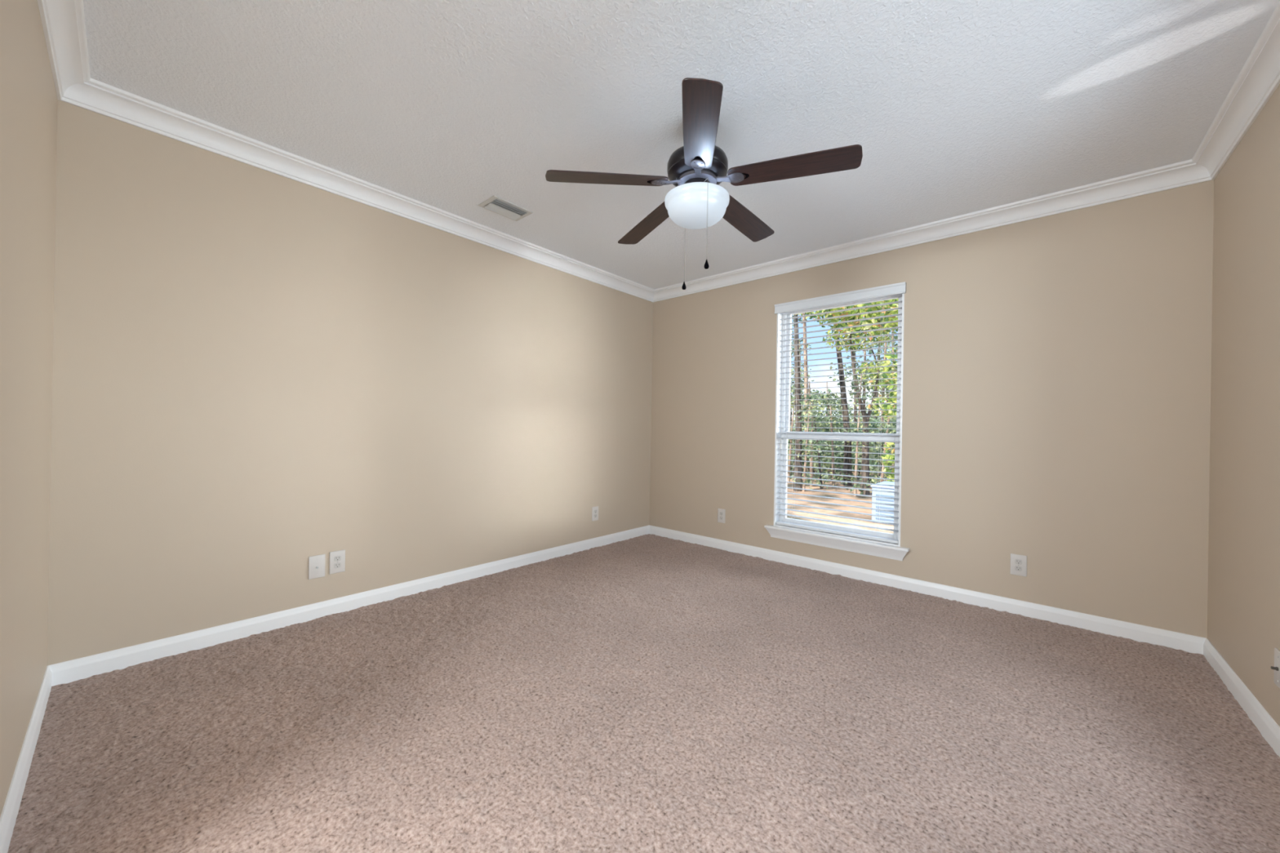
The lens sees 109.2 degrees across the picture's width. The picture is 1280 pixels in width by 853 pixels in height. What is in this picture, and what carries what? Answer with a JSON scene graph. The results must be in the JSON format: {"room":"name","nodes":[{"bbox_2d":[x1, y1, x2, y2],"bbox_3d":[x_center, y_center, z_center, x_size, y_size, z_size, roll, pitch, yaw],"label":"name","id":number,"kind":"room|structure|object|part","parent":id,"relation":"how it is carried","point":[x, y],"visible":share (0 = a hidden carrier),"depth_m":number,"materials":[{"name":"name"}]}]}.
{"room":"empty bedroom","nodes":[
{"label":"empty bedroom","id":0,"kind":"room"},
{"bbox_2d":[0,0,57,817],"bbox_3d":[-1.051,-0.137,0.569,3.594,2.490,0.160,1,0,41],"label":"wall","id":1,"kind":"structure","parent":0,"point":[28,100],"depth_m":1.29,"materials":[{"name":"beige paint"}]},
{"bbox_2d":[0,666,52,852],"bbox_3d":[-1.837,1.020,1.357,1.400,0.113,0.014,1,0,41],"label":"baseboard","id":2,"kind":"structure","parent":1,"relation":"attached to","point":[10,811],"depth_m":1.32,"materials":[{"name":"white paint"}]},
{"bbox_2d":[37,0,90,99],"bbox_3d":[-0.949,-1.332,0.662,3.594,0.095,0.085,1,0,41],"label":"crown molding","id":3,"kind":"structure","parent":1,"relation":"attached to","point":[63,21],"depth_m":1.60,"materials":[{"name":"white paint"}]},
{"bbox_2d":[46,99,653,666],"bbox_3d":[-1.229,-0.136,3.208,0.160,2.490,3.888,1,0,41],"label":"wall","id":4,"kind":"structure","parent":0,"point":[257,373],"depth_m":2.39,"materials":[{"name":"beige paint"}]},
{"bbox_2d":[308,554,325,579],"bbox_3d":[-1.764,0.767,2.484,0.014,0.124,0.076,1,0,41],"label":"cable jack","id":5,"kind":"object","parent":4,"relation":"attached to","point":[316,563],"visible":1,"depth_m":2.48,"materials":[{"name":"grey plastic"}]},
{"bbox_2d":[328,549,345,574],"bbox_3d":[-1.703,0.762,2.558,0.009,0.124,0.076,1,0,41],"label":"wall outlet","id":6,"kind":"object","parent":4,"relation":"attached to","point":[337,558],"visible":1,"depth_m":2.56,"materials":[{"name":"grey plastic"}]},
{"bbox_2d":[333,555,341,561],"bbox_3d":[-1.700,0.743,2.556,0.002,0.029,0.033,1,0,41],"label":"receptacle","id":7,"kind":"object","parent":6,"relation":"attached to","point":[336,558],"depth_m":2.55,"materials":[{"name":"grey plastic"}]},
{"bbox_2d":[333,562,341,568],"bbox_3d":[-1.701,0.782,2.556,0.002,0.029,0.033,1,0,41],"label":"receptacle","id":8,"kind":"object","parent":6,"relation":"attached to","point":[336,565],"depth_m":2.56,"materials":[{"name":"grey plastic"}]},
{"bbox_2d":[47,524,649,686],"bbox_3d":[-1.131,1.034,3.209,0.014,0.113,3.728,1,0,41],"label":"baseboard","id":9,"kind":"structure","parent":4,"relation":"attached to","point":[67,672],"depth_m":2.38,"materials":[{"name":"white paint"}]},
{"bbox_2d":[58,78,654,302],"bbox_3d":[-1.064,-1.331,3.189,0.085,0.095,3.728,1,0,41],"label":"crown molding","id":10,"kind":"structure","parent":4,"relation":"attached to","point":[95,95],"depth_m":2.39,"materials":[{"name":"white paint"}]},
{"bbox_2d":[591,506,598,520],"bbox_3d":[-0.397,0.775,4.043,0.009,0.124,0.076,1,0,41],"label":"wall outlet","id":11,"kind":"object","parent":4,"relation":"attached to","point":[594,509],"visible":1,"depth_m":4.04,"materials":[{"name":"grey plastic"}]},
{"bbox_2d":[7,533,1279,852],"bbox_3d":[0.212,1.083,2.027,3.594,0.017,3.728,1,0,41],"label":"floor","id":12,"kind":"structure","parent":0,"point":[649,693],"depth_m":1.61,"materials":[{"name":"carpet"}]},
{"bbox_2d":[83,0,1279,288],"bbox_3d":[0.255,-1.432,2.030,3.914,0.150,4.048,1,0,41],"label":"ceiling","id":13,"kind":"structure","parent":0,"point":[953,108],"depth_m":1.85,"materials":[{"name":"white paint"}]},
{"bbox_2d":[478,195,533,221],"bbox_3d":[-0.845,-1.367,2.867,0.187,0.017,0.278,1,0,41],"label":"ceiling vent","id":14,"kind":"object","parent":13,"relation":"in","point":[495,204],"visible":1,"depth_m":2.85,"materials":[{"name":"white metal"}]},
{"bbox_2d":[545,77,862,289],"bbox_3d":[0.288,-1.002,2.062,1.280,0.709,1.225,1,0,41],"label":"ceiling fan","id":15,"kind":"object","parent":13,"relation":"hanging from","point":[696,169],"visible":1,"depth_m":1.91,"materials":[{"name":"brown wood"}]},
{"bbox_3d":[-0.138,-1.058,1.940,0.522,0.006,0.127,-4,11,-12],"label":"blade","id":16,"kind":"part","parent":15,"relation":"part of","materials":[{"name":"brown wood"}]},
{"bbox_3d":[0.051,-1.060,2.373,0.127,0.006,0.522,-11,2,-31],"label":"blade","id":17,"kind":"part","parent":15,"relation":"part of","materials":[{"name":"brown wood"}]},
{"bbox_3d":[0.253,-0.958,2.026,0.286,0.114,0.286,1,0,41],"label":"lamp shade","id":18,"kind":"part","parent":15,"relation":"part of","materials":[{"name":"white glass"}]},
{"bbox_3d":[0.214,-1.060,1.626,0.127,0.006,0.522,11,5,5],"label":"blade","id":19,"kind":"part","parent":15,"relation":"part of","materials":[{"name":"brown wood"}]},
{"bbox_3d":[0.269,-0.862,1.919,0.002,0.357,0.101,1,0,-9],"label":"pull chain","id":20,"kind":"part","parent":15,"relation":"part of","materials":[{"name":"silver metal"}]},
{"bbox_3d":[0.522,-1.062,2.326,0.127,0.006,0.522,-12,-11,40],"label":"blade","id":21,"kind":"part","parent":15,"relation":"part of","materials":[{"name":"brown wood"}]},
{"bbox_3d":[0.623,-1.062,1.864,0.522,0.006,0.127,4,-9,24],"label":"blade","id":22,"kind":"part","parent":15,"relation":"part of","materials":[{"name":"brown wood"}]},
{"bbox_2d":[648,179,1213,638],"bbox_3d":[1.516,-0.089,3.488,3.914,2.490,0.160,1,0,41],"label":"wall","id":23,"kind":"structure","parent":0,"point":[1057,367],"depth_m":2.71,"materials":[{"name":"beige paint"}]},
{"bbox_2d":[717,508,725,523],"bbox_3d":[0.726,0.797,4.056,0.076,0.124,0.009,1,0,41],"label":"wall outlet","id":24,"kind":"object","parent":23,"relation":"attached to","point":[721,513],"visible":1,"depth_m":4.05,"materials":[{"name":"grey plastic"}]},
{"bbox_2d":[764,293,909,560],"bbox_3d":[1.494,-0.036,3.472,1.038,1.903,0.212,1,0,41],"label":"window","id":25,"kind":"structure","parent":23,"relation":"in","point":[846,543],"depth_m":3.51,"materials":[{"name":"white plastic"}]},
{"bbox_3d":[1.453,0.863,3.443,1.038,0.102,0.137,1,0,41],"label":"sill","id":26,"kind":"part","parent":25,"relation":"part of","materials":[{"name":"white paint"}]},
{"bbox_2d":[774,281,906,543],"bbox_3d":[1.471,-0.092,3.447,0.944,1.801,0.095,1,0,41],"label":"window blind","id":27,"kind":"object","parent":25,"relation":"attached to","point":[891,290],"visible":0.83,"depth_m":3.41,"materials":[{"name":"white plastic"}]},
{"bbox_3d":[1.159,-0.399,3.708,0.002,1.069,0.002,1,0,41],"label":"pull cord","id":28,"kind":"part","parent":27,"relation":"part of","materials":[{"name":"white fabric"}]},
{"bbox_3d":[1.250,-0.072,3.669,0.001,1.719,0.054,1,0,41],"label":"ladder cord","id":29,"kind":"part","parent":27,"relation":"part of","materials":[{"name":"white fabric"}]},
{"bbox_3d":[1.470,0.799,3.461,0.892,0.020,0.052,1,0,41],"label":"rail","id":30,"kind":"part","parent":27,"relation":"part of","materials":[{"name":"white plastic"}]},
{"bbox_3d":[1.720,-0.065,3.255,0.001,1.719,0.054,1,0,41],"label":"ladder cord","id":31,"kind":"part","parent":27,"relation":"part of","materials":[{"name":"white fabric"}]},
{"bbox_3d":[1.518,0.420,3.509,0.846,0.751,0.030,1,0,41],"label":"sash","id":32,"kind":"part","parent":25,"relation":"part of","materials":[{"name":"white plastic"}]},
{"bbox_3d":[1.554,-0.424,3.534,0.846,1.049,0.029,1,0,41],"label":"sash","id":33,"kind":"part","parent":25,"relation":"part of","materials":[{"name":"white plastic"}]},
{"bbox_2d":[648,525,1205,654],"bbox_3d":[1.439,1.079,3.421,3.594,0.113,0.014,1,0,41],"label":"baseboard","id":34,"kind":"structure","parent":23,"relation":"attached to","point":[1140,633],"depth_m":2.85,"materials":[{"name":"white paint"}]},
{"bbox_2d":[653,159,1212,302],"bbox_3d":[1.456,-1.287,3.398,3.594,0.095,0.085,1,0,41],"label":"crown molding","id":35,"kind":"structure","parent":23,"relation":"attached to","point":[1187,172],"depth_m":2.84,"materials":[{"name":"white paint"}]},
{"bbox_2d":[1009,553,1026,577],"bbox_3d":[2.256,0.827,2.710,0.076,0.124,0.009,1,0,41],"label":"wall outlet","id":36,"kind":"object","parent":23,"relation":"attached to","point":[1018,562],"visible":1,"depth_m":2.71,"materials":[{"name":"grey plastic"}]},
{"bbox_2d":[1014,559,1022,564],"bbox_3d":[2.255,0.807,2.708,0.033,0.029,0.002,1,0,41],"label":"receptacle","id":37,"kind":"object","parent":36,"relation":"attached to","point":[1017,562],"depth_m":2.71,"materials":[{"name":"grey plastic"}]},
{"bbox_2d":[1014,565,1022,571],"bbox_3d":[2.254,0.846,2.708,0.033,0.029,0.002,1,0,41],"label":"receptacle","id":38,"kind":"object","parent":36,"relation":"attached to","point":[1017,568],"depth_m":2.71,"materials":[{"name":"grey plastic"}]},
{"bbox_2d":[1207,84,1279,727],"bbox_3d":[1.589,-0.091,0.729,0.160,2.490,3.888,1,0,41],"label":"wall","id":39,"kind":"structure","parent":0,"point":[1243,594],"depth_m":1.83,"materials":[{"name":"beige paint"}]},
{"bbox_2d":[1191,0,1279,179],"bbox_3d":[1.571,-1.289,0.871,0.085,0.095,3.728,1,0,41],"label":"crown molding","id":40,"kind":"structure","parent":39,"relation":"attached to","point":[1258,79],"depth_m":1.78,"materials":[{"name":"white paint"}]},
{"bbox_2d":[1203,638,1279,756],"bbox_3d":[1.557,1.077,0.844,0.014,0.113,3.728,1,0,41],"label":"baseboard","id":41,"kind":"structure","parent":39,"relation":"attached to","point":[1268,727],"depth_m":1.79,"materials":[{"name":"white paint"}]},
{"bbox_2d":[1271,648,1279,688],"bbox_3d":[2.190,0.834,1.565,0.020,0.124,0.076,1,0,41],"label":"cable jack","id":42,"kind":"object","parent":39,"relation":"attached to","point":[1277,652],"visible":1,"depth_m":1.57,"materials":[{"name":"grey plastic"}]},
{"label":"outside","id":43,"kind":"structure","parent":0,"visible":0},
{"bbox_2d":[786,462,893,533],"bbox_3d":[29.895,2.141,38.517,120.000,0.300,89.700,1,0,41],"label":"ground","id":44,"kind":"structure","parent":43,"point":[788,485],"depth_m":8.66,"materials":[{"name":"brown soil"}]},
{"bbox_2d":[787,383,806,483],"bbox_3d":[4.071,0.168,12.044,0.702,2.691,0.635,1,0,41],"label":"sapling","id":45,"kind":"object","parent":44,"relation":"on","point":[793,385],"visible":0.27,"depth_m":12.07,"materials":[{"name":"green plant"}]},
{"bbox_2d":[790,314,804,491],"bbox_3d":[3.575,-1.300,10.762,1.553,5.604,1.470,1,0,41],"label":"pine tree","id":46,"kind":"object","parent":44,"relation":"on","point":[797,424],"visible":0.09,"depth_m":10.61,"materials":[{"name":"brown plant"}]},
{"bbox_2d":[787,422,813,476],"bbox_3d":[4.582,0.704,13.707,1.300,1.647,1.661,1,0,41],"label":"shrub","id":47,"kind":"object","parent":44,"relation":"on","point":[804,428],"visible":0.14,"depth_m":13.52,"materials":[{"name":"green plant"}]},
{"bbox_2d":[791,336,811,422],"bbox_3d":[9.933,-2.123,29.322,2.480,7.525,1.899,1,0,41],"label":"tree","id":48,"kind":"object","parent":44,"relation":"on","point":[800,353],"visible":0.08,"depth_m":29.01,"materials":[{"name":"green plant"}]},
{"bbox_2d":[790,313,814,429],"bbox_3d":[6.151,-1.711,19.361,2.322,6.539,1.874,1,0,41],"label":"tree","id":49,"kind":"object","parent":44,"relation":"on","point":[800,318],"visible":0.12,"depth_m":19.08,"materials":[{"name":"green plant"}]},
{"bbox_2d":[791,311,814,385],"bbox_3d":[7.992,-2.503,24.369,3.008,8.204,1.903,1,0,41],"label":"tree","id":50,"kind":"object","parent":44,"relation":"on","point":[814,311],"visible":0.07,"depth_m":24.08,"materials":[{"name":"green plant"}]},
{"bbox_2d":[790,311,816,474],"bbox_3d":[5.276,-2.054,14.718,1.948,7.180,2.069,1,0,41],"label":"pine tree","id":51,"kind":"object","parent":44,"relation":"on","point":[805,352],"visible":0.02,"depth_m":14.64,"materials":[{"name":"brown plant"}]},
{"bbox_2d":[791,402,822,431],"bbox_3d":[7.429,0.183,21.477,2.898,2.799,1.628,1,0,41],"label":"shrub","id":52,"kind":"object","parent":44,"relation":"on","point":[793,402],"visible":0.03,"depth_m":21.23,"materials":[{"name":"green plant"}]},
{"bbox_2d":[791,394,824,491],"bbox_3d":[3.897,0.385,10.473,0.635,2.247,0.643,1,0,-16],"label":"sapling","id":53,"kind":"object","parent":44,"relation":"on","point":[807,481],"visible":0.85,"depth_m":10.46,"materials":[{"name":"green plant"}]},
{"bbox_2d":[793,381,823,454],"bbox_3d":[8.091,-0.274,21.635,1.468,3.747,1.442,1,0,41],"label":"tree","id":54,"kind":"object","parent":44,"relation":"on","point":[809,385],"visible":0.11,"depth_m":21.53,"materials":[{"name":"green plant"}]},
{"bbox_2d":[792,426,831,472],"bbox_3d":[5.683,0.733,14.887,1.467,1.622,1.632,1,0,41],"label":"shrub","id":55,"kind":"object","parent":44,"relation":"on","point":[818,428],"visible":0.08,"depth_m":14.75,"materials":[{"name":"green plant"}]},
{"bbox_2d":[800,394,829,486],"bbox_3d":[4.394,0.335,11.507,0.755,2.363,0.648,1,0,41],"label":"sapling","id":56,"kind":"object","parent":44,"relation":"on","point":[811,469],"visible":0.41,"depth_m":11.50,"materials":[{"name":"green plant"}]},
{"bbox_2d":[801,401,841,488],"bbox_3d":[4.421,0.460,11.062,0.948,2.125,0.652,1,0,41],"label":"sapling","id":57,"kind":"object","parent":44,"relation":"on","point":[820,476],"visible":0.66,"depth_m":11.08,"materials":[{"name":"green plant"}]},
{"bbox_2d":[801,416,842,453],"bbox_3d":[8.041,0.566,19.771,2.805,2.111,1.654,1,0,41],"label":"shrub","id":58,"kind":"object","parent":44,"relation":"on","point":[825,416],"visible":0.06,"depth_m":19.66,"materials":[{"name":"green plant"}]},
{"bbox_2d":[809,382,843,431],"bbox_3d":[7.895,-0.136,19.091,1.496,3.452,1.365,1,0,41],"label":"tree","id":59,"kind":"object","parent":44,"relation":"on","point":[824,396],"visible":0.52,"depth_m":18.98,"materials":[{"name":"green plant"}]},
{"bbox_2d":[800,309,854,485],"bbox_3d":[5.259,-1.210,12.106,2.236,5.485,1.835,1,0,41],"label":"leaning tree","id":60,"kind":"object","parent":44,"relation":"on","point":[845,413],"visible":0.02,"depth_m":11.90,"materials":[{"name":"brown plant"}]},
{"bbox_2d":[817,391,841,422],"bbox_3d":[10.301,-0.178,24.947,1.487,3.639,1.385,1,0,41],"label":"tree","id":61,"kind":"object","parent":44,"relation":"on","point":[828,391],"visible":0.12,"depth_m":24.86,"materials":[{"name":"green plant"}]},
{"bbox_2d":[806,430,854,480],"bbox_3d":[5.431,0.821,12.939,1.194,1.432,1.604,1,0,41],"label":"shrub","id":62,"kind":"object","parent":44,"relation":"on","point":[828,460],"visible":0.37,"depth_m":12.76,"materials":[{"name":"green plant"}]},
{"bbox_2d":[813,413,853,431],"bbox_3d":[11.527,0.402,26.545,3.975,2.647,1.705,1,0,41],"label":"shrub","id":63,"kind":"object","parent":44,"relation":"on","point":[825,413],"visible":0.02,"depth_m":26.65,"materials":[{"name":"green plant"}]},
{"bbox_2d":[817,396,853,485],"bbox_3d":[4.914,0.384,11.445,0.861,2.286,0.631,1,0,41],"label":"sapling","id":64,"kind":"object","parent":44,"relation":"on","point":[833,400],"visible":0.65,"depth_m":11.45,"materials":[{"name":"green plant"}]},
{"bbox_2d":[829,401,853,422],"bbox_3d":[12.485,-0.062,28.356,1.406,3.485,1.426,1,0,41],"label":"tree","id":65,"kind":"object","parent":44,"relation":"on","point":[840,406],"visible":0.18,"depth_m":28.29,"materials":[{"name":"green plant"}]},
{"bbox_2d":[821,444,862,471],"bbox_3d":[7.187,1.047,15.927,2.284,1.136,1.689,1,0,41],"label":"shrub","id":66,"kind":"object","parent":44,"relation":"on","point":[854,448],"visible":0.05,"depth_m":15.69,"materials":[{"name":"green plant"}]},
{"bbox_2d":[793,297,898,418],"bbox_3d":[3.686,-0.521,8.289,2.953,4.042,1.476,1,0,27],"label":"broadleaf tree","id":67,"kind":"object","parent":44,"relation":"on","point":[885,406],"visible":0.35,"depth_m":7.92,"materials":[{"name":"green plant"}]},
{"bbox_2d":[825,415,870,462],"bbox_3d":[8.604,0.602,18.393,2.732,2.067,1.608,1,0,41],"label":"shrub","id":68,"kind":"object","parent":44,"relation":"on","point":[850,416],"visible":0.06,"depth_m":18.43,"materials":[{"name":"green plant"}]},
{"bbox_2d":[822,307,881,450],"bbox_3d":[9.894,-2.308,21.354,2.755,7.868,1.820,1,0,41],"label":"tree","id":69,"kind":"object","parent":44,"relation":"on","point":[855,360],"visible":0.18,"depth_m":21.19,"materials":[{"name":"green plant"}]},
{"bbox_2d":[833,400,880,427],"bbox_3d":[15.162,-0.074,31.312,5.224,3.666,1.760,1,0,41],"label":"shrub","id":70,"kind":"object","parent":44,"relation":"on","point":[849,412],"visible":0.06,"depth_m":31.71,"materials":[{"name":"green plant"}]},
{"bbox_2d":[817,306,897,494],"bbox_3d":[5.040,-0.718,10.146,2.202,4.488,1.463,1,0,41],"label":"oak tree","id":71,"kind":"object","parent":44,"relation":"on","point":[866,419],"visible":0.35,"depth_m":10.21,"materials":[{"name":"green plant"}]},
{"bbox_2d":[841,368,875,496],"bbox_3d":[4.753,0.134,9.853,0.634,2.775,0.726,1,0,-11],"label":"sapling","id":72,"kind":"object","parent":44,"relation":"on","point":[859,430],"visible":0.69,"depth_m":9.85,"materials":[{"name":"green plant"}]},
{"bbox_2d":[835,414,884,478],"bbox_3d":[6.641,0.620,13.758,1.473,1.954,1.638,1,0,41],"label":"shrub","id":73,"kind":"object","parent":44,"relation":"on","point":[877,419],"visible":0.14,"depth_m":13.54,"materials":[{"name":"green plant"}]},
{"bbox_2d":[850,378,879,484],"bbox_3d":[5.568,0.151,11.258,0.692,2.772,0.643,1,0,41],"label":"sapling","id":74,"kind":"object","parent":44,"relation":"on","point":[863,383],"visible":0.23,"depth_m":11.27,"materials":[{"name":"green plant"}]},
{"bbox_2d":[835,327,897,408],"bbox_3d":[8.169,-1.620,16.224,2.368,6.415,1.815,1,0,41],"label":"tree","id":75,"kind":"object","parent":44,"relation":"on","point":[891,339],"visible":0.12,"depth_m":16.27,"materials":[{"name":"green plant"}]},
{"bbox_2d":[838,323,897,475],"bbox_3d":[7.286,-1.681,14.077,2.302,6.502,1.830,1,0,41],"label":"tree","id":76,"kind":"object","parent":44,"relation":"on","point":[895,337],"visible":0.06,"depth_m":13.88,"materials":[{"name":"green plant"}]},
{"bbox_2d":[848,402,893,446],"bbox_3d":[11.238,0.229,22.114,3.436,2.841,1.688,1,0,41],"label":"shrub","id":77,"kind":"object","parent":44,"relation":"on","point":[873,411],"visible":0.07,"depth_m":22.17,"materials":[{"name":"green plant"}]},
{"bbox_2d":[848,389,893,422],"bbox_3d":[17.448,-0.465,33.298,5.625,4.554,1.748,1,0,41],"label":"shrub","id":78,"kind":"object","parent":44,"relation":"on","point":[891,389],"visible":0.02,"depth_m":33.73,"materials":[{"name":"green plant"}]},
{"bbox_2d":[854,416,896,483],"bbox_3d":[6.217,0.546,11.471,1.380,2.003,1.716,1,0,41],"label":"shrub","id":79,"kind":"object","parent":44,"relation":"on","point":[873,450],"visible":0.3,"depth_m":11.43,"materials":[{"name":"green plant"}]},
{"bbox_2d":[859,330,897,417],"bbox_3d":[13.298,-2.760,25.027,2.451,8.899,1.912,1,0,41],"label":"tree","id":80,"kind":"object","parent":44,"relation":"on","point":[877,393],"visible":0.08,"depth_m":25.10,"materials":[{"name":"green plant"}]},
{"bbox_2d":[866,338,896,449],"bbox_3d":[16.323,-2.117,30.338,2.668,7.735,1.817,1,0,41],"label":"tree","id":81,"kind":"object","parent":44,"relation":"on","point":[888,395],"visible":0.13,"depth_m":30.16,"materials":[{"name":"green plant"}]},
{"bbox_2d":[870,480,894,524],"bbox_3d":[4.200,1.217,7.126,0.880,0.581,0.840,1,0,41],"label":"utility box","id":82,"kind":"object","parent":44,"relation":"on","point":[874,486],"visible":0.32,"depth_m":7.00,"materials":[{"name":"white metal"}]},
{"bbox_3d":[4.204,0.942,7.127,0.880,0.030,0.840,1,0,41],"label":"lid","id":83,"kind":"part","parent":82,"relation":"part of","materials":[{"name":"white metal"}]},
{"bbox_2d":[875,494,893,521],"bbox_3d":[3.933,1.250,6.824,0.720,0.385,0.010,1,0,41],"label":"grille","id":84,"kind":"object","parent":82,"relation":"attached to","point":[880,500],"depth_m":6.97,"materials":[{"name":"white"}]},
{"bbox_2d":[868,367,897,491],"bbox_3d":[5.047,0.138,9.188,0.608,2.779,0.737,1,0,-31],"label":"sapling","id":85,"kind":"object","parent":44,"relation":"on","point":[887,426],"visible":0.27,"depth_m":9.23,"materials":[{"name":"green plant"}]},
{"bbox_2d":[869,402,896,469],"bbox_3d":[8.707,0.232,15.136,2.298,2.749,1.599,1,0,41],"label":"shrub","id":86,"kind":"object","parent":44,"relation":"on","point":[891,424],"visible":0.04,"depth_m":15.27,"materials":[{"name":"green plant"}]},
{"bbox_2d":[871,314,897,466],"bbox_3d":[10.451,-1.809,18.877,2.005,6.884,1.862,1,0,41],"label":"tree","id":87,"kind":"object","parent":44,"relation":"on","point":[892,337],"visible":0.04,"depth_m":18.82,"materials":[{"name":"green plant"}]},
{"bbox_2d":[880,442,894,481],"bbox_3d":[4.529,0.840,7.906,0.635,1.351,0.677,1,0,41],"label":"leafy shrub","id":88,"kind":"object","parent":44,"relation":"on","point":[891,476],"visible":0.23,"depth_m":7.91,"materials":[{"name":"green plant"}]}
]}

